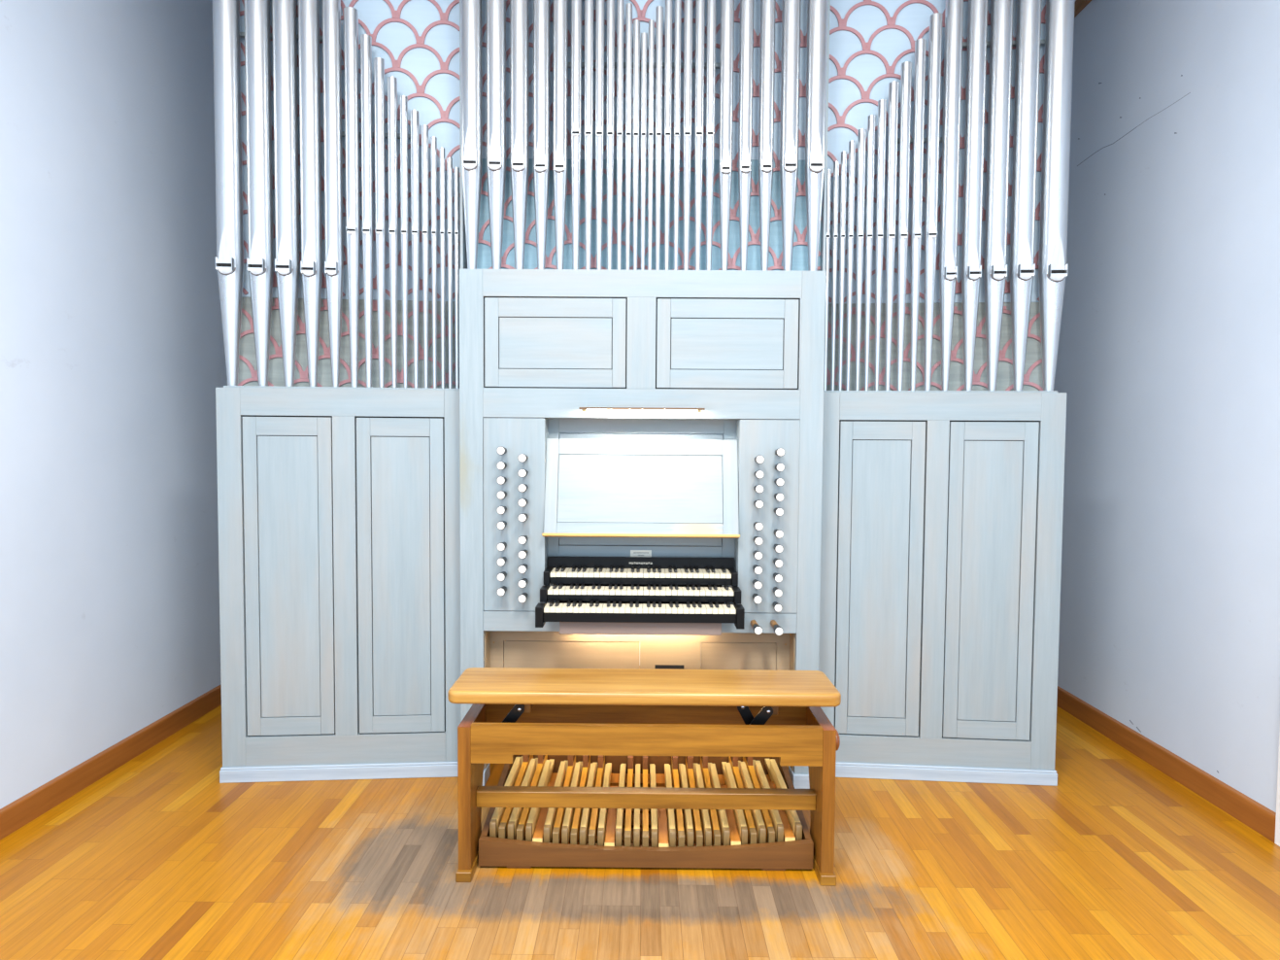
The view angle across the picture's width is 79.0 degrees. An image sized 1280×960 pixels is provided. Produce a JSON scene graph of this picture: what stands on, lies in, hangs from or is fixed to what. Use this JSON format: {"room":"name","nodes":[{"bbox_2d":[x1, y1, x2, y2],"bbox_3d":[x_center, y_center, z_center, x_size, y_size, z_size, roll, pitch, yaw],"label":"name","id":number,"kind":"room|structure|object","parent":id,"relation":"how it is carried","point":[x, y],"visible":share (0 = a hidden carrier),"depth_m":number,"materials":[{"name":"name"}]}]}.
{"room":"organ room","nodes":[
{"label":"organ room","id":0,"kind":"room"},
{"bbox_2d":[0,0,227,808],"bbox_3d":[-2.508,-0.610,1.837,0.120,4.060,6.900,0,3,0],"label":"wall","id":1,"kind":"structure","parent":0,"point":[113,356],"depth_m":3.53,"materials":[{"name":"white paint"}]},
{"bbox_2d":[0,684,221,840],"bbox_3d":[-2.452,1.364,1.925,0.020,0.108,6.900,0,3,0],"label":"baseboard","id":2,"kind":"structure","parent":1,"relation":"attached to","point":[31,805],"depth_m":3.50,"materials":[{"name":"brown wood"}]},
{"bbox_2d":[0,665,1279,959],"bbox_3d":[0.003,1.463,1.968,5.130,0.060,7.000,0,3,0],"label":"floor","id":3,"kind":"structure","parent":0,"point":[156,858],"depth_m":2.72,"materials":[{"name":"brown wood"}]},
{"bbox_2d":[215,385,460,782],"bbox_3d":[-1.364,0.457,3.784,1.068,1.769,0.632,0,3,-5],"label":"tall cabinet","id":4,"kind":"object","parent":3,"relation":"on","point":[339,507],"visible":0.87,"depth_m":3.49,"materials":[{"name":"paint"}]},
{"bbox_2d":[212,0,243,385],"bbox_3d":[-1.841,-1.525,3.469,0.108,2.211,0.124,0,3,-5],"label":"pipe","id":5,"kind":"object","parent":4,"relation":"on","point":[226,38],"visible":0.99,"depth_m":3.44,"materials":[{"name":"metal"}]},
{"bbox_2d":[243,0,273,385],"bbox_3d":[-1.708,-1.509,3.480,0.104,2.181,0.120,0,3,-5],"label":"pipe","id":6,"kind":"object","parent":4,"relation":"on","point":[257,30],"visible":1,"depth_m":3.46,"materials":[{"name":"metal"}]},
{"bbox_2d":[271,0,300,386],"bbox_3d":[-1.593,-1.494,3.490,0.099,2.151,0.115,0,3,-4],"label":"pipe","id":7,"kind":"object","parent":4,"relation":"on","point":[284,12],"visible":0.98,"depth_m":3.47,"materials":[{"name":"metal"}]},
{"bbox_2d":[298,0,322,386],"bbox_3d":[-1.487,-1.478,3.498,0.089,2.121,0.106,0,3,-4],"label":"pipe","id":8,"kind":"object","parent":4,"relation":"on","point":[309,63],"visible":0.98,"depth_m":3.48,"materials":[{"name":"metal"}]},
{"bbox_2d":[322,0,343,386],"bbox_3d":[-1.387,-1.463,3.506,0.079,2.091,0.097,0,3,-5],"label":"pipe","id":9,"kind":"object","parent":4,"relation":"on","point":[331,9],"visible":1,"depth_m":3.49,"materials":[{"name":"metal"}]},
{"bbox_2d":[237,0,460,388],"bbox_3d":[-1.364,-1.507,3.600,1.075,2.191,0.047,0,3,-5],"label":"panel","id":10,"kind":"object","parent":4,"relation":"on","point":[418,41],"visible":0.32,"depth_m":3.62,"materials":[{"name":"paint"}]},
{"bbox_2d":[343,6,360,387],"bbox_3d":[-1.305,-1.264,3.529,0.060,1.692,0.064,0,3,-5],"label":"pipe","id":11,"kind":"object","parent":4,"relation":"on","point":[351,15],"visible":0.99,"depth_m":3.50,"materials":[{"name":"metal"}]},
{"bbox_2d":[360,33,372,387],"bbox_3d":[-1.240,-1.208,3.534,0.049,1.580,0.057,0,3,-19],"label":"pipe","id":12,"kind":"object","parent":4,"relation":"on","point":[365,40],"visible":0.99,"depth_m":3.52,"materials":[{"name":"metal"}]},
{"bbox_2d":[373,57,385,387],"bbox_3d":[-1.183,-1.159,3.543,0.046,1.482,0.051,0,3,-5],"label":"pipe","id":13,"kind":"object","parent":4,"relation":"on","point":[379,62],"visible":0.98,"depth_m":3.52,"materials":[{"name":"metal"}]},
{"bbox_2d":[387,76,398,387],"bbox_3d":[-1.127,-1.118,3.549,0.042,1.401,0.048,0,3,-5],"label":"pipe","id":14,"kind":"object","parent":4,"relation":"on","point":[391,81],"visible":0.98,"depth_m":3.53,"materials":[{"name":"metal"}]},
{"bbox_2d":[400,95,408,387],"bbox_3d":[-1.077,-1.078,3.557,0.035,1.321,0.037,0,3,-4],"label":"pipe","id":15,"kind":"object","parent":4,"relation":"on","point":[404,190],"visible":0.98,"depth_m":3.54,"materials":[{"name":"metal"}]},
{"bbox_2d":[410,109,419,387],"bbox_3d":[-1.029,-1.046,3.562,0.038,1.258,0.039,0,3,-4],"label":"pipe","id":16,"kind":"object","parent":4,"relation":"on","point":[415,123],"visible":0.98,"depth_m":3.54,"materials":[{"name":"metal"}]},
{"bbox_2d":[421,125,429,388],"bbox_3d":[-0.985,-1.014,3.567,0.032,1.195,0.034,0,3,-5],"label":"pipe","id":17,"kind":"object","parent":4,"relation":"on","point":[424,128],"visible":0.99,"depth_m":3.55,"materials":[{"name":"metal"}]},
{"bbox_2d":[430,136,437,388],"bbox_3d":[-0.946,-0.989,3.571,0.027,1.144,0.029,0,3,-4],"label":"pipe","id":18,"kind":"object","parent":4,"relation":"on","point":[433,140],"visible":0.98,"depth_m":3.56,"materials":[{"name":"metal"}]},
{"bbox_2d":[439,147,445,388],"bbox_3d":[-0.907,-0.966,3.575,0.025,1.097,0.027,0,3,-5],"label":"pipe","id":19,"kind":"object","parent":4,"relation":"on","point":[442,150],"visible":0.97,"depth_m":3.57,"materials":[{"name":"metal"}]},
{"bbox_2d":[446,157,452,388],"bbox_3d":[-0.875,-0.944,3.579,0.024,1.055,0.026,0,3,-5],"label":"pipe","id":20,"kind":"object","parent":4,"relation":"on","point":[449,159],"visible":0.98,"depth_m":3.57,"materials":[{"name":"metal"}]},
{"bbox_2d":[453,167,459,388],"bbox_3d":[-0.844,-0.923,3.582,0.023,1.012,0.025,0,3,-4],"label":"pipe","id":21,"kind":"object","parent":4,"relation":"on","point":[455,169],"visible":0.97,"depth_m":3.57,"materials":[{"name":"metal"}]},
{"bbox_2d":[459,269,825,788],"bbox_3d":[0.004,0.214,3.696,1.609,2.281,1.035,0,3,0],"label":"organ console","id":22,"kind":"object","parent":3,"relation":"on","point":[547,344],"visible":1,"depth_m":3.40,"materials":[{"name":"paint"}]},
{"bbox_2d":[460,0,482,269],"bbox_3d":[-0.749,-1.778,3.455,0.092,1.709,0.097,0,3,0],"label":"pipe","id":23,"kind":"object","parent":22,"relation":"on","point":[470,10],"visible":0.98,"depth_m":3.43,"materials":[{"name":"metal"}]},
{"bbox_2d":[486,0,505,269],"bbox_3d":[-0.640,-1.762,3.455,0.087,1.679,0.092,0,3,0],"label":"pipe","id":24,"kind":"object","parent":22,"relation":"on","point":[495,9],"visible":0.98,"depth_m":3.43,"materials":[{"name":"metal"}]},
{"bbox_2d":[509,0,528,269],"bbox_3d":[-0.536,-1.746,3.455,0.082,1.649,0.086,0,3,0],"label":"pipe","id":25,"kind":"object","parent":22,"relation":"on","point":[519,9],"visible":0.98,"depth_m":3.43,"materials":[{"name":"metal"}]},
{"bbox_2d":[533,0,549,269],"bbox_3d":[-0.439,-1.731,3.455,0.074,1.619,0.080,0,3,0],"label":"pipe","id":26,"kind":"object","parent":22,"relation":"on","point":[541,8],"visible":0.98,"depth_m":3.44,"materials":[{"name":"metal"}]},
{"bbox_2d":[552,0,568,269],"bbox_3d":[-0.355,-1.715,3.455,0.066,1.589,0.071,0,3,0],"label":"pipe","id":27,"kind":"object","parent":22,"relation":"on","point":[559,7],"visible":0.98,"depth_m":3.44,"materials":[{"name":"metal"}]},
{"bbox_2d":[570,0,581,269],"bbox_3d":[-0.283,-1.765,3.455,0.050,1.689,0.051,0,3,0],"label":"pipe","id":28,"kind":"object","parent":22,"relation":"on","point":[576,5],"visible":0.98,"depth_m":3.44,"materials":[{"name":"metal"}]},
{"bbox_2d":[583,0,593,269],"bbox_3d":[-0.227,-1.764,3.454,0.041,1.689,0.043,0,3,0],"label":"pipe","id":29,"kind":"object","parent":22,"relation":"on","point":[589,4],"visible":0.98,"depth_m":3.45,"materials":[{"name":"metal"}]},
{"bbox_2d":[595,0,605,269],"bbox_3d":[-0.179,-1.699,3.457,0.040,1.559,0.041,0,3,0],"label":"pipe","id":30,"kind":"object","parent":22,"relation":"on","point":[599,4],"visible":1,"depth_m":3.45,"materials":[{"name":"metal"}]},
{"bbox_2d":[606,0,614,269],"bbox_3d":[-0.132,-1.636,3.460,0.037,1.434,0.039,0,3,0],"label":"pipe","id":31,"kind":"object","parent":22,"relation":"on","point":[610,61],"visible":0.99,"depth_m":3.45,"materials":[{"name":"metal"}]},
{"bbox_2d":[616,0,624,269],"bbox_3d":[-0.089,-1.584,3.462,0.031,1.330,0.033,0,3,0],"label":"pipe","id":32,"kind":"object","parent":22,"relation":"on","point":[620,3],"visible":0.99,"depth_m":3.45,"materials":[{"name":"metal"}]},
{"bbox_2d":[625,2,632,269],"bbox_3d":[-0.052,-1.511,3.465,0.029,1.184,0.031,0,3,0],"label":"pipe","id":33,"kind":"object","parent":22,"relation":"on","point":[628,7],"visible":0.98,"depth_m":3.45,"materials":[{"name":"metal"}]},
{"bbox_2d":[632,19,639,269],"bbox_3d":[-0.018,-1.475,3.466,0.031,1.113,0.033,0,3,0],"label":"pipe","id":34,"kind":"object","parent":22,"relation":"on","point":[636,22],"visible":0.98,"depth_m":3.45,"materials":[{"name":"metal"}]},
{"bbox_2d":[535,600,744,629],"bbox_3d":[-0.001,0.554,3.203,0.848,0.090,0.114,0,3,0],"label":"keyboard","id":35,"kind":"object","parent":22,"relation":"on","point":[648,612],"visible":1,"depth_m":3.16,"materials":[{"name":"beige plastic"}]},
{"bbox_2d":[539,582,741,604],"bbox_3d":[0.003,0.481,3.303,0.843,0.062,0.112,0,3,0],"label":"keyboard","id":36,"kind":"object","parent":22,"relation":"attached to","point":[583,592],"visible":1,"depth_m":3.26,"materials":[{"name":"beige plastic"}]},
{"bbox_2d":[543,555,738,586],"bbox_3d":[0.003,0.400,3.417,0.836,0.102,0.161,0,3,0],"label":"keyboard","id":37,"kind":"object","parent":22,"relation":"attached to","point":[641,570],"visible":1,"depth_m":3.39,"materials":[{"name":"beige plastic"}]},
{"bbox_2d":[578,406,705,411],"bbox_3d":[0.008,-0.301,3.349,0.534,0.017,0.082,0,3,0],"label":"desk lamp","id":38,"kind":"object","parent":22,"relation":"attached to","point":[583,408],"visible":1,"depth_m":3.31,"materials":[{"name":"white metal"}]},
{"bbox_2d":[640,32,647,269],"bbox_3d":[0.015,-1.448,3.467,0.027,1.059,0.029,0,3,0],"label":"pipe","id":39,"kind":"object","parent":22,"relation":"on","point":[644,36],"visible":0.96,"depth_m":3.45,"materials":[{"name":"metal"}]},
{"bbox_2d":[459,0,830,270],"bbox_3d":[0.018,-1.764,3.521,1.655,1.691,0.073,0,3,0],"label":"panel","id":40,"kind":"object","parent":22,"relation":"on","point":[644,11],"visible":0.27,"depth_m":3.55,"materials":[{"name":"paint"}]},
{"bbox_2d":[647,19,654,269],"bbox_3d":[0.048,-1.475,3.466,0.026,1.113,0.028,0,3,0],"label":"pipe","id":41,"kind":"object","parent":22,"relation":"on","point":[651,89],"visible":0.99,"depth_m":3.46,"materials":[{"name":"metal"}]},
{"bbox_2d":[655,5,663,269],"bbox_3d":[0.083,-1.504,3.465,0.031,1.172,0.033,0,3,0],"label":"pipe","id":42,"kind":"object","parent":22,"relation":"on","point":[659,9],"visible":0.98,"depth_m":3.45,"materials":[{"name":"metal"}]},
{"bbox_2d":[664,0,673,269],"bbox_3d":[0.124,-1.583,3.461,0.034,1.331,0.036,0,3,0],"label":"pipe","id":43,"kind":"object","parent":22,"relation":"on","point":[668,3],"visible":0.99,"depth_m":3.45,"materials":[{"name":"metal"}]},
{"bbox_2d":[673,0,681,269],"bbox_3d":[0.166,-1.635,3.458,0.031,1.436,0.033,0,3,0],"label":"pipe","id":44,"kind":"object","parent":22,"relation":"on","point":[678,3],"visible":0.99,"depth_m":3.45,"materials":[{"name":"metal"}]},
{"bbox_2d":[682,0,693,269],"bbox_3d":[0.212,-1.697,3.455,0.039,1.560,0.041,0,3,0],"label":"pipe","id":45,"kind":"object","parent":22,"relation":"on","point":[688,4],"visible":1,"depth_m":3.44,"materials":[{"name":"metal"}]},
{"bbox_2d":[694,0,705,269],"bbox_3d":[0.264,-1.761,3.452,0.041,1.689,0.043,0,3,0],"label":"pipe","id":46,"kind":"object","parent":22,"relation":"on","point":[699,4],"visible":1,"depth_m":3.44,"materials":[{"name":"metal"}]},
{"bbox_2d":[706,0,716,269],"bbox_3d":[0.315,-1.760,3.452,0.042,1.689,0.044,0,3,0],"label":"pipe","id":47,"kind":"object","parent":22,"relation":"on","point":[711,4],"visible":0.99,"depth_m":3.44,"materials":[{"name":"metal"}]},
{"bbox_2d":[718,0,734,269],"bbox_3d":[0.384,-1.710,3.452,0.060,1.589,0.066,0,3,0],"label":"pipe","id":48,"kind":"object","parent":22,"relation":"on","point":[726,42],"visible":0.97,"depth_m":3.44,"materials":[{"name":"metal"}]},
{"bbox_2d":[738,0,753,269],"bbox_3d":[0.471,-1.724,3.451,0.061,1.619,0.067,0,3,0],"label":"pipe","id":49,"kind":"object","parent":22,"relation":"on","point":[746,48],"visible":0.97,"depth_m":3.44,"materials":[{"name":"metal"}]},
{"bbox_2d":[758,0,775,269],"bbox_3d":[0.564,-1.739,3.450,0.065,1.649,0.071,0,3,0],"label":"pipe","id":50,"kind":"object","parent":22,"relation":"on","point":[767,7],"visible":0.98,"depth_m":3.43,"materials":[{"name":"metal"}]},
{"bbox_2d":[779,0,801,269],"bbox_3d":[0.668,-1.753,3.449,0.080,1.679,0.085,0,3,0],"label":"pipe","id":51,"kind":"object","parent":22,"relation":"on","point":[791,14],"visible":0.95,"depth_m":3.43,"materials":[{"name":"metal"}]},
{"bbox_2d":[805,0,827,270],"bbox_3d":[0.782,-1.767,3.448,0.086,1.709,0.091,0,3,0],"label":"pipe","id":52,"kind":"object","parent":22,"relation":"on","point":[817,10],"visible":0.98,"depth_m":3.43,"materials":[{"name":"metal"}]},
{"bbox_2d":[447,667,841,885],"bbox_3d":[0.018,1.060,2.833,1.377,0.668,0.310,0,3,0],"label":"bench","id":53,"kind":"object","parent":3,"relation":"on","point":[513,711],"visible":0.98,"depth_m":2.73,"materials":[{"name":"brown wood"}]},
{"bbox_2d":[478,754,813,870],"bbox_3d":[0.023,1.279,3.176,1.196,0.200,0.800,0,3,0],"label":"pedalboard","id":54,"kind":"object","parent":3,"relation":"on","point":[511,837],"visible":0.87,"depth_m":2.89,"materials":[{"name":"brown wood"}]},
{"bbox_2d":[818,390,1066,785],"bbox_3d":[1.372,0.472,3.813,1.081,1.772,0.632,1,3,5],"label":"tall cabinet","id":55,"kind":"object","parent":3,"relation":"on","point":[942,511],"visible":0.84,"depth_m":3.51,"materials":[{"name":"paint"}]},
{"bbox_2d":[823,168,831,390],"bbox_3d":[0.868,-0.921,3.611,0.024,1.022,0.026,1,3,5],"label":"pipe","id":56,"kind":"object","parent":55,"relation":"on","point":[828,184],"visible":0.66,"depth_m":3.60,"materials":[{"name":"metal"}]},
{"bbox_2d":[830,161,839,390],"bbox_3d":[0.902,-0.938,3.607,0.025,1.056,0.027,1,3,5],"label":"pipe","id":57,"kind":"object","parent":55,"relation":"on","point":[835,163],"visible":1,"depth_m":3.60,"materials":[{"name":"metal"}]},
{"bbox_2d":[838,151,846,390],"bbox_3d":[0.937,-0.959,3.604,0.027,1.099,0.029,1,3,5],"label":"pipe","id":58,"kind":"object","parent":55,"relation":"on","point":[843,183],"visible":0.98,"depth_m":3.59,"materials":[{"name":"metal"}]},
{"bbox_2d":[845,140,855,390],"bbox_3d":[0.973,-0.982,3.600,0.030,1.147,0.031,1,3,4],"label":"pipe","id":59,"kind":"object","parent":55,"relation":"on","point":[852,144],"visible":1,"depth_m":3.59,"materials":[{"name":"metal"}]},
{"bbox_2d":[854,128,866,390],"bbox_3d":[1.016,-1.008,3.595,0.035,1.198,0.037,1,3,5],"label":"pipe","id":60,"kind":"object","parent":55,"relation":"on","point":[861,137],"visible":1,"depth_m":3.58,"materials":[{"name":"metal"}]},
{"bbox_2d":[864,114,875,390],"bbox_3d":[1.058,-1.037,3.591,0.034,1.259,0.036,1,3,5],"label":"pipe","id":61,"kind":"object","parent":55,"relation":"on","point":[870,118],"visible":0.99,"depth_m":3.58,"materials":[{"name":"metal"}]},
{"bbox_2d":[874,99,886,390],"bbox_3d":[1.105,-1.071,3.585,0.037,1.327,0.039,1,3,5],"label":"pipe","id":62,"kind":"object","parent":55,"relation":"on","point":[882,104],"visible":0.99,"depth_m":3.57,"materials":[{"name":"metal"}]},
{"bbox_2d":[884,81,899,390],"bbox_3d":[1.153,-1.109,3.576,0.043,1.404,0.052,1,3,19],"label":"pipe","id":63,"kind":"object","parent":55,"relation":"on","point":[892,122],"visible":0.99,"depth_m":3.56,"materials":[{"name":"metal"}]},
{"bbox_2d":[896,61,911,390],"bbox_3d":[1.208,-1.151,3.570,0.047,1.489,0.056,1,3,20],"label":"pipe","id":64,"kind":"object","parent":55,"relation":"on","point":[906,67],"visible":0.99,"depth_m":3.55,"materials":[{"name":"metal"}]},
{"bbox_2d":[909,38,926,390],"bbox_3d":[1.269,-1.200,3.563,0.047,1.588,0.056,1,3,20],"label":"pipe","id":65,"kind":"object","parent":55,"relation":"on","point":[921,44],"visible":0.94,"depth_m":3.54,"materials":[{"name":"metal"}]},
{"bbox_2d":[923,12,942,390],"bbox_3d":[1.336,-1.253,3.557,0.055,1.696,0.060,1,3,5],"label":"pipe","id":66,"kind":"object","parent":55,"relation":"on","point":[935,19],"visible":0.98,"depth_m":3.53,"materials":[{"name":"metal"}]},
{"bbox_2d":[826,0,1045,390],"bbox_3d":[1.396,-1.492,3.629,1.052,2.188,0.047,1,3,5],"label":"panel","id":67,"kind":"object","parent":55,"relation":"on","point":[870,40],"visible":0.35,"depth_m":3.65,"materials":[{"name":"paint"}]},
{"bbox_2d":[939,0,963,390],"bbox_3d":[1.416,-1.447,3.535,0.076,2.088,0.094,1,3,5],"label":"pipe","id":68,"kind":"object","parent":55,"relation":"on","point":[954,9],"visible":1,"depth_m":3.52,"materials":[{"name":"metal"}]},
{"bbox_2d":[961,0,987,390],"bbox_3d":[1.519,-1.461,3.527,0.083,2.118,0.101,1,3,5],"label":"pipe","id":69,"kind":"object","parent":55,"relation":"on","point":[977,16],"visible":0.98,"depth_m":3.51,"materials":[{"name":"metal"}]},
{"bbox_2d":[983,0,1013,390],"bbox_3d":[1.625,-1.475,3.518,0.092,2.148,0.109,1,3,5],"label":"pipe","id":70,"kind":"object","parent":55,"relation":"on","point":[1001,11],"visible":0.98,"depth_m":3.50,"materials":[{"name":"metal"}]},
{"bbox_2d":[1010,0,1042,390],"bbox_3d":[1.742,-1.489,3.508,0.099,2.178,0.115,1,3,5],"label":"pipe","id":71,"kind":"object","parent":55,"relation":"on","point":[1028,12],"visible":0.99,"depth_m":3.49,"materials":[{"name":"metal"}]},
{"bbox_2d":[1038,0,1075,390],"bbox_3d":[1.876,-1.502,3.498,0.113,2.208,0.128,1,3,5],"label":"pipe","id":72,"kind":"object","parent":55,"relation":"on","point":[1060,14],"visible":0.97,"depth_m":3.47,"materials":[{"name":"metal"}]},
{"bbox_2d":[1053,0,1279,811],"bbox_3d":[2.541,-0.575,1.813,0.121,4.060,6.900,0,3,0],"label":"wall","id":73,"kind":"structure","parent":0,"point":[1167,368],"depth_m":3.60,"materials":[{"name":"white paint"}]},
{"bbox_2d":[1074,0,1091,17],"bbox_3d":[2.480,-2.573,1.724,0.030,0.060,6.900,0,3,0],"label":"trim","id":74,"kind":"structure","parent":73,"relation":"attached to","point":[1079,5],"depth_m":4.39,"materials":[{"name":"brown wood"}]},
{"bbox_2d":[1056,685,1276,842],"bbox_3d":[2.470,1.296,4.174,0.020,0.108,2.352,0,3,0],"label":"baseboard","id":75,"kind":"structure","parent":73,"relation":"attached to","point":[1260,818],"depth_m":3.55,"materials":[{"name":"brown wood"}]},
{"bbox_2d":[1274,730,1279,845],"bbox_3d":[2.469,0.307,2.897,0.024,2.200,0.109,0,3,0],"label":"trim","id":76,"kind":"structure","parent":73,"relation":"attached to","point":[1277,819],"depth_m":2.98,"materials":[{"name":"white"}]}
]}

